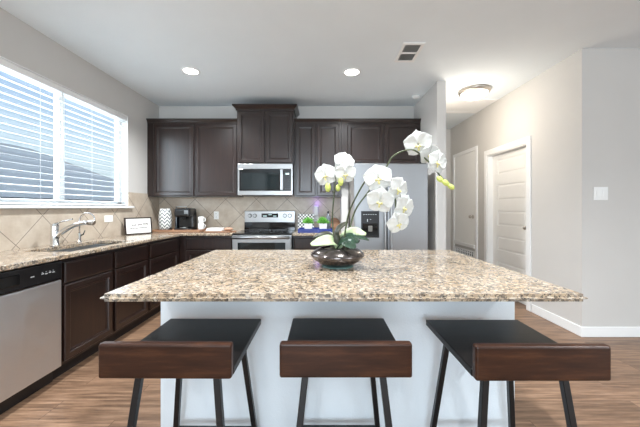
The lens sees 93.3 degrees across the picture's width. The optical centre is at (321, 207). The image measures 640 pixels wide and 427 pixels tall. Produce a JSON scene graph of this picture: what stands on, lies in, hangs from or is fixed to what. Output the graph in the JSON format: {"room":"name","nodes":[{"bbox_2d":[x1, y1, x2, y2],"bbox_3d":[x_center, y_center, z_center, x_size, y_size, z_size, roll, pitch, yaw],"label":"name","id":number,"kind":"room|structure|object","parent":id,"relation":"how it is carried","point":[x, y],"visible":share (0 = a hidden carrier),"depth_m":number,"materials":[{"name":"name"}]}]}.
{"room":"kitchen","nodes":[
{"label":"kitchen","id":0,"kind":"room"},
{"bbox_2d":[0,8,158,251],"bbox_3d":[-2.560,-0.147,-0.390,0.160,2.795,10.220,0,0,0],"label":"wall","id":1,"kind":"structure","parent":0,"point":[22,44],"depth_m":3.13,"materials":[{"name":"paint"}]},
{"bbox_2d":[0,56,134,207],"bbox_3d":[-2.522,-0.583,2.980,0.175,1.175,1.900,0,0,0],"label":"window","id":2,"kind":"structure","parent":1,"relation":"in","point":[124,187],"depth_m":3.00,"materials":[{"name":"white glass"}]},
{"bbox_2d":[0,58,126,205],"bbox_3d":[-2.508,-0.593,2.970,0.076,1.134,1.756,0,0,0],"label":"window blind","id":3,"kind":"object","parent":2,"relation":"attached to","point":[18,71],"visible":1,"depth_m":2.82,"materials":[{"name":"white plastic"}]},
{"bbox_2d":[0,192,158,250],"bbox_3d":[-2.476,0.068,2.796,0.008,0.536,3.592,0,0,0],"label":"backsplash","id":4,"kind":"structure","parent":1,"relation":"attached to","point":[19,228],"depth_m":2.90,"materials":[{"name":"tile"}]},
{"bbox_2d":[104,215,112,221],"bbox_3d":[-2.467,0.126,3.498,0.009,0.078,0.135,0,0,0],"label":"wall outlet","id":5,"kind":"object","parent":4,"relation":"attached to","point":[107,218],"visible":1,"depth_m":3.49,"materials":[{"name":"white plastic"}]},
{"bbox_2d":[159,106,413,228],"bbox_3d":[-0.540,-0.147,4.660,3.880,2.795,0.120,0,0,0],"label":"wall","id":6,"kind":"structure","parent":0,"point":[164,111],"depth_m":4.60,"materials":[{"name":"paint"}]},
{"bbox_2d":[146,118,243,196],"bbox_3d":[-1.833,-0.709,4.429,1.291,1.102,0.339,0,0,0],"label":"upper cabinet","id":7,"kind":"object","parent":6,"relation":"attached to","point":[187,157],"visible":0.85,"depth_m":4.29,"materials":[{"name":"brown wood"}]},
{"bbox_2d":[159,197,339,229],"bbox_3d":[-1.099,0.083,4.596,2.747,0.506,0.008,0,0,0],"label":"backsplash","id":8,"kind":"structure","parent":6,"relation":"attached to","point":[231,210],"depth_m":4.59,"materials":[{"name":"tile"}]},
{"bbox_2d":[214,211,218,218],"bbox_3d":[-1.605,0.115,4.587,0.072,0.120,0.010,0,0,0],"label":"wall outlet","id":9,"kind":"object","parent":8,"relation":"attached to","point":[216,213],"visible":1,"depth_m":4.59,"materials":[{"name":"white plastic"}]},
{"bbox_2d":[314,205,318,215],"bbox_3d":[-0.088,0.045,4.562,0.074,0.160,0.044,0,0,0],"label":"night light","id":10,"kind":"object","parent":8,"relation":"attached to","point":[316,207],"visible":0.97,"depth_m":4.54,"materials":[{"name":"white plastic"}]},
{"bbox_2d":[232,104,299,164],"bbox_3d":[-0.790,-1.022,4.377,0.898,0.816,0.444,0,0,0],"label":"upper cabinet","id":11,"kind":"object","parent":6,"relation":"attached to","point":[265,132],"visible":0.98,"depth_m":4.21,"materials":[{"name":"brown wood"}]},
{"bbox_2d":[238,164,293,196],"bbox_3d":[-0.784,-0.386,4.356,0.758,0.444,0.463,0,0,0],"label":"microwave","id":12,"kind":"object","parent":11,"relation":"attached to","point":[254,180],"visible":0.99,"depth_m":4.17,"materials":[{"name":"silver metal"}]},
{"bbox_2d":[294,118,341,196],"bbox_3d":[-0.057,-0.709,4.429,0.670,1.102,0.339,0,0,0],"label":"upper cabinet","id":13,"kind":"object","parent":6,"relation":"attached to","point":[317,141],"visible":0.94,"depth_m":4.29,"materials":[{"name":"brown wood"}]},
{"bbox_2d":[342,118,420,163],"bbox_3d":[0.840,-0.935,4.429,1.116,0.650,0.339,0,0,0],"label":"upper cabinet","id":14,"kind":"object","parent":6,"relation":"attached to","point":[367,140],"visible":0.74,"depth_m":4.29,"materials":[{"name":"brown wood"}]},
{"bbox_2d":[0,0,639,128],"bbox_3d":[1.900,-1.605,0.300,9.200,0.120,11.600,0,0,0],"label":"ceiling","id":15,"kind":"structure","parent":0,"point":[298,52],"depth_m":2.79,"materials":[{"name":"paint"}]},
{"bbox_2d":[181,67,199,74],"bbox_3d":[-1.480,-1.540,3.410,0.196,0.011,0.196,0,0,0],"label":"recessed light","id":16,"kind":"object","parent":15,"relation":"in","point":[188,70],"visible":1,"depth_m":3.39,"materials":[{"name":"white"}]},
{"bbox_2d":[343,68,360,75],"bbox_3d":[0.340,-1.540,3.435,0.196,0.011,0.196,0,0,0],"label":"recessed light","id":17,"kind":"object","parent":15,"relation":"in","point":[350,71],"visible":1,"depth_m":3.42,"materials":[{"name":"white"}]},
{"bbox_2d":[394,42,424,61],"bbox_3d":[0.863,-1.540,3.005,0.206,0.011,0.370,0,0,0],"label":"ceiling vent","id":18,"kind":"object","parent":15,"relation":"in","point":[409,51],"visible":1,"depth_m":2.98,"materials":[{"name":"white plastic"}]},
{"bbox_2d":[458,84,491,100],"bbox_3d":[2.000,-1.476,3.970,0.396,0.138,0.396,0,0,0],"label":"flush ceiling light","id":19,"kind":"object","parent":15,"relation":"attached to","point":[478,91],"visible":1,"depth_m":3.86,"materials":[{"name":"white glass"}]},
{"bbox_2d":[0,302,639,426],"bbox_3d":[1.900,1.290,0.300,9.200,0.080,11.600,0,0,0],"label":"floor","id":20,"kind":"structure","parent":0,"point":[77,397],"depth_m":1.98,"materials":[{"name":"brown wood"}]},
{"bbox_2d":[0,261,61,414],"bbox_3d":[-2.159,0.808,1.867,0.602,0.873,0.610,0,0,0],"label":"dishwasher","id":21,"kind":"object","parent":20,"relation":"on","point":[30,296],"visible":0.99,"depth_m":1.93,"materials":[{"name":"silver metal"}]},
{"bbox_2d":[53,243,147,378],"bbox_3d":[-2.169,0.810,2.725,0.598,0.880,1.094,0,0,0],"label":"base cabinet","id":22,"kind":"object","parent":20,"relation":"on","point":[87,321],"visible":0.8,"depth_m":2.52,"materials":[{"name":"brown wood"}]},
{"bbox_2d":[141,236,179,322],"bbox_3d":[-2.169,0.810,3.937,0.598,0.880,1.322,0,0,0],"label":"base cabinet","id":23,"kind":"object","parent":20,"relation":"on","point":[164,254],"visible":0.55,"depth_m":3.52,"materials":[{"name":"brown wood"}]},
{"bbox_2d":[0,230,241,271],"bbox_3d":[-1.822,0.352,2.745,1.298,0.032,3.691,0,0,0],"label":"countertop","id":24,"kind":"structure","parent":23,"relation":"on","point":[17,258],"depth_m":2.56,"materials":[{"name":"stone"}]},
{"bbox_2d":[49,218,95,245],"bbox_3d":[-2.209,0.215,2.680,0.393,0.242,0.072,0,0,0],"label":"kitchen faucet","id":25,"kind":"object","parent":24,"relation":"on","point":[55,234],"visible":1,"depth_m":2.66,"materials":[{"name":"silver metal"}]},
{"bbox_2d":[50,244,111,251],"bbox_3d":[-2.115,0.461,2.710,0.370,0.184,0.780,0,0,0],"label":"sink","id":26,"kind":"object","parent":24,"relation":"in","point":[94,245],"visible":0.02,"depth_m":2.87,"materials":[{"name":"silver metal"}]},
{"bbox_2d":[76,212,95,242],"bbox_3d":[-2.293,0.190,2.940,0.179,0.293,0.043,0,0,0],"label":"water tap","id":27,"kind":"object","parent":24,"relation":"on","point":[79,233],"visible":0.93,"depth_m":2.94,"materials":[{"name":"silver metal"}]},
{"bbox_2d":[124,217,151,234],"bbox_3d":[-2.334,0.230,3.846,0.043,0.214,0.335,0,0,30],"label":"framed sign","id":28,"kind":"object","parent":24,"relation":"on","point":[138,225],"visible":1,"depth_m":3.84,"materials":[{"name":"white paper"}]},
{"bbox_2d":[152,228,206,231],"bbox_3d":[-1.995,0.318,4.312,0.670,0.035,0.375,0,0,0],"label":"serving tray","id":29,"kind":"object","parent":24,"relation":"on","point":[204,229],"visible":0.41,"depth_m":4.13,"materials":[{"name":"brown wood"}]},
{"bbox_2d":[158,209,171,229],"bbox_3d":[-2.200,0.166,4.240,0.172,0.307,0.172,0,0,0],"label":"vase","id":30,"kind":"object","parent":29,"relation":"on","point":[165,215],"visible":0.89,"depth_m":4.17,"materials":[{"name":"ceramic"}]},
{"bbox_2d":[174,206,196,229],"bbox_3d":[-1.964,0.149,4.311,0.248,0.340,0.279,0,0,0],"label":"coffee maker","id":31,"kind":"object","parent":29,"relation":"on","point":[185,218],"visible":0.96,"depth_m":4.29,"materials":[{"name":"black plastic"}]},
{"bbox_2d":[198,223,205,229],"bbox_3d":[-1.755,0.272,4.406,0.102,0.095,0.080,0,0,-31],"label":"mug","id":32,"kind":"object","parent":29,"relation":"on","point":[200,225],"visible":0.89,"depth_m":4.37,"materials":[{"name":"white ceramic"}]},
{"bbox_2d":[198,217,205,222],"bbox_3d":[-1.755,0.175,4.406,0.102,0.095,0.080,0,0,-31],"label":"mug","id":33,"kind":"object","parent":32,"relation":"on","point":[200,219],"visible":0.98,"depth_m":4.37,"materials":[{"name":"white ceramic"}]},
{"bbox_2d":[203,230,235,232],"bbox_3d":[-1.405,0.327,4.170,0.450,0.018,0.200,0,0,0],"label":"cutting board","id":34,"kind":"object","parent":24,"relation":"on","point":[224,231],"visible":0.85,"depth_m":4.09,"materials":[{"name":"brown wood"}]},
{"bbox_2d":[206,228,223,230],"bbox_3d":[-1.468,0.298,4.170,0.215,0.040,0.170,0,0,0],"label":"folded towel","id":35,"kind":"object","parent":34,"relation":"on","point":[208,229],"visible":0.84,"depth_m":4.09,"materials":[{"name":"white fabric"}]},
{"bbox_2d":[99,319,260,426],"bbox_3d":[-0.534,0.857,1.283,0.456,0.786,0.514,0,0,0],"label":"bar stool","id":36,"kind":"object","parent":20,"relation":"on","point":[178,349],"visible":1,"depth_m":1.03,"materials":[{"name":"brown wood"}]},
{"bbox_2d":[180,236,231,263],"bbox_3d":[-1.530,0.810,4.295,0.712,0.880,0.609,0,0,0],"label":"base cabinet","id":37,"kind":"object","parent":20,"relation":"on","point":[191,247],"visible":0.33,"depth_m":3.99,"materials":[{"name":"brown wood"}]},
{"bbox_2d":[232,211,295,249],"bbox_3d":[-0.783,0.647,4.215,0.772,1.205,0.740,0,0,0],"label":"range","id":38,"kind":"object","parent":20,"relation":"on","point":[263,230],"visible":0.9,"depth_m":4.09,"materials":[{"name":"silver metal"}]},
{"bbox_2d":[232,230,295,234],"bbox_3d":[-0.783,0.343,4.228,0.772,0.023,0.615,0,0,0],"label":"cooktop","id":39,"kind":"object","parent":38,"relation":"in","point":[244,232],"depth_m":4.06,"materials":[{"name":"black glass"}]},
{"bbox_2d":[293,236,327,249],"bbox_3d":[-0.057,0.810,4.295,0.658,0.880,0.609,0,0,0],"label":"base cabinet","id":40,"kind":"object","parent":20,"relation":"on","point":[299,242],"visible":0.1,"depth_m":3.99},
{"bbox_2d":[292,230,341,235],"bbox_3d":[-0.059,0.352,4.278,0.662,0.032,0.626,0,0,0],"label":"countertop","id":41,"kind":"structure","parent":40,"relation":"on","point":[295,233],"depth_m":3.97,"materials":[{"name":"stone"}]},
{"bbox_2d":[298,214,313,227],"bbox_3d":[-0.235,0.211,4.429,0.236,0.246,0.056,0,0,0],"label":"board","id":42,"kind":"object","parent":41,"relation":"on","point":[300,216],"visible":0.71,"depth_m":4.43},
{"bbox_2d":[298,227,331,232],"bbox_3d":[-0.090,0.309,4.210,0.470,0.054,0.300,0,0,0],"label":"tray","id":43,"kind":"object","parent":41,"relation":"on","point":[300,229],"visible":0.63,"depth_m":4.06,"materials":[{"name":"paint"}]},
{"bbox_2d":[302,217,313,228],"bbox_3d":[-0.193,0.221,4.185,0.185,0.209,0.202,0,0,0],"label":"potted succulent","id":44,"kind":"object","parent":43,"relation":"on","point":[308,222],"visible":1,"depth_m":4.14,"materials":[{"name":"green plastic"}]},
{"bbox_2d":[304,223,311,228],"bbox_3d":[-0.190,0.270,4.190,0.108,0.110,0.108,0,0,0],"label":"pot","id":45,"kind":"object","parent":44,"relation":"on","point":[306,225],"depth_m":4.14,"materials":[{"name":"white ceramic"}]},
{"bbox_2d":[317,216,330,228],"bbox_3d":[0.011,0.220,4.189,0.210,0.211,0.174,0,0,26],"label":"potted succulent","id":46,"kind":"object","parent":43,"relation":"on","point":[322,221],"visible":0.99,"depth_m":4.14,"materials":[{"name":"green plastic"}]},
{"bbox_2d":[319,223,326,228],"bbox_3d":[0.015,0.270,4.190,0.108,0.110,0.108,0,0,0],"label":"pot","id":47,"kind":"object","parent":46,"relation":"attached to","point":[321,225],"depth_m":4.14,"materials":[{"name":"white ceramic"}]},
{"bbox_2d":[326,211,330,228],"bbox_3d":[0.088,0.185,4.290,0.072,0.280,0.072,0,0,0],"label":"bottle","id":48,"kind":"object","parent":43,"relation":"on","point":[328,215],"visible":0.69,"depth_m":4.26,"materials":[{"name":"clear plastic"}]},
{"bbox_2d":[331,218,339,229],"bbox_3d":[0.178,0.240,4.545,0.184,0.184,0.042,0,0,0],"label":"round board","id":49,"kind":"object","parent":41,"relation":"on","point":[336,221],"visible":0.45,"depth_m":4.54,"materials":[{"name":"brown wood"}]},
{"bbox_2d":[161,302,514,426],"bbox_3d":[0.082,0.808,1.992,1.856,0.883,0.815,0,0,0],"label":"kitchen island","id":50,"kind":"object","parent":20,"relation":"on","point":[329,401],"visible":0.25,"depth_m":1.58,"materials":[{"name":"paint"}]},
{"bbox_2d":[100,250,587,301],"bbox_3d":[0.085,0.351,1.798,1.898,0.030,1.264,0,0,0],"label":"island countertop","id":51,"kind":"structure","parent":50,"relation":"on","point":[216,275],"depth_m":1.40,"materials":[{"name":"stone"}]},
{"bbox_2d":[322,265,352,268],"bbox_3d":[0.089,0.332,1.735,0.184,0.006,0.184,0,0,0],"label":"coaster","id":52,"kind":"object","parent":51,"relation":"on","point":[322,265],"visible":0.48,"depth_m":1.67,"materials":[{"name":"teal glass"}]},
{"bbox_2d":[310,130,454,267],"bbox_3d":[0.306,-0.052,1.653,0.812,0.761,0.346,0,0,16],"label":"potted orchid","id":53,"kind":"object","parent":52,"relation":"on","point":[341,251],"visible":1,"depth_m":1.65,"materials":[{"name":"white plant"}]},
{"bbox_2d":[311,245,363,267],"bbox_3d":[0.089,0.278,1.735,0.306,0.102,0.306,0,0,0],"label":"bowl","id":54,"kind":"object","parent":53,"relation":"attached to","point":[336,256],"depth_m":1.63,"materials":[{"name":"brown ceramic"}]},
{"bbox_2d":[280,318,411,426],"bbox_3d":[0.082,0.857,1.289,0.456,0.786,0.514,0,0,0],"label":"bar stool","id":55,"kind":"object","parent":20,"relation":"on","point":[314,347],"visible":1,"depth_m":1.03,"materials":[{"name":"brown wood"}]},
{"bbox_2d":[348,162,427,249],"bbox_3d":[0.848,0.343,4.106,0.905,1.815,0.949,0,0,0],"label":"refrigerator","id":56,"kind":"object","parent":20,"relation":"on","point":[414,236],"visible":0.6,"depth_m":3.70,"materials":[{"name":"silver metal"}]},
{"bbox_2d":[426,320,610,426],"bbox_3d":[0.744,0.857,1.269,0.456,0.786,0.514,0,0,0],"label":"bar stool","id":57,"kind":"object","parent":20,"relation":"on","point":[509,351],"visible":1,"depth_m":1.03,"materials":[{"name":"brown wood"}]},
{"bbox_2d":[340,197,346,231],"bbox_3d":[0.318,0.547,4.438,0.085,1.405,0.325,0,0,0],"label":"wall","id":58,"kind":"structure","parent":0,"point":[343,200],"depth_m":4.28,"materials":[{"name":"paint"}]},
{"bbox_2d":[414,81,445,249],"bbox_3d":[1.455,-0.147,4.800,0.110,2.795,2.240,0,0,0],"label":"wall partition","id":59,"kind":"structure","parent":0,"point":[431,108],"depth_m":3.73,"materials":[{"name":"paint"}]},
{"bbox_2d":[446,129,450,249],"bbox_3d":[2.085,-0.147,5.970,1.150,2.795,0.100,0,0,0],"label":"wall","id":60,"kind":"structure","parent":0,"point":[448,131],"depth_m":5.92,"materials":[{"name":"paint"}]},
{"bbox_2d":[451,48,595,326],"bbox_3d":[2.590,-0.147,4.425,0.140,2.795,2.990,0,0,0],"label":"wall","id":61,"kind":"structure","parent":0,"point":[556,107],"depth_m":3.25,"materials":[{"name":"paint"}]},
{"bbox_2d":[453,146,477,258],"bbox_3d":[2.480,-0.022,5.335,0.080,1.965,0.900,0,0,0],"label":"door","id":62,"kind":"structure","parent":61,"relation":"in","point":[465,167],"depth_m":5.25,"materials":[{"name":"white wood"}]},
{"bbox_2d":[454,246,474,257],"bbox_3d":[2.512,0.885,5.335,0.016,0.330,0.770,0,0,0],"label":"air vent","id":63,"kind":"object","parent":62,"relation":"in","point":[467,252],"visible":0.4,"depth_m":5.29,"materials":[{"name":"white plastic"}]},
{"bbox_2d":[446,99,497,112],"bbox_3d":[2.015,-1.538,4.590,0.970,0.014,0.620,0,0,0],"label":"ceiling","id":64,"kind":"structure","parent":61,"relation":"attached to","point":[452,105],"depth_m":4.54,"materials":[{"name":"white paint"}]},
{"bbox_2d":[484,136,530,311],"bbox_3d":[2.582,0.190,4.155,0.156,2.120,1.040,0,0,0],"label":"door","id":65,"kind":"structure","parent":61,"relation":"in","point":[509,170],"depth_m":4.17,"materials":[{"name":"white wood"}]},
{"bbox_2d":[531,304,580,335],"bbox_3d":[2.513,1.200,3.275,0.014,0.100,0.690,0,0,0],"label":"baseboard","id":66,"kind":"structure","parent":61,"relation":"attached to","point":[568,325],"depth_m":3.22,"materials":[{"name":"white wood"}]},
{"bbox_2d":[596,48,639,326],"bbox_3d":[4.580,-0.147,3.000,3.840,2.795,0.140,0,0,0],"label":"wall","id":67,"kind":"structure","parent":0,"point":[617,69],"depth_m":2.93,"materials":[{"name":"paint"}]},
{"bbox_2d":[594,187,607,199],"bbox_3d":[2.700,-0.139,2.924,0.136,0.127,0.012,0,0,0],"label":"light switch","id":68,"kind":"object","parent":67,"relation":"attached to","point":[600,193],"visible":1,"depth_m":2.92,"materials":[{"name":"white plastic"}]},
{"bbox_2d":[581,327,639,336],"bbox_3d":[4.403,1.200,2.923,3.794,0.100,0.014,0,0,0],"label":"baseboard","id":69,"kind":"structure","parent":67,"relation":"attached to","point":[585,331],"depth_m":2.92,"materials":[{"name":"white wood"}]},
{"label":"outside","id":70,"kind":"structure","parent":0,"visible":0},
{"bbox_3d":[-23.940,1.650,5.000,42.120,0.200,70.000,0,0,0],"label":"ground","id":71,"kind":"structure","parent":70,"visible":0},
{"bbox_2d":[0,142,113,200],"bbox_3d":[-14.450,-0.700,10.000,10.300,4.500,19.200,0,0,0],"label":"house","id":72,"kind":"structure","parent":71,"relation":"on","point":[11,158],"depth_m":12.57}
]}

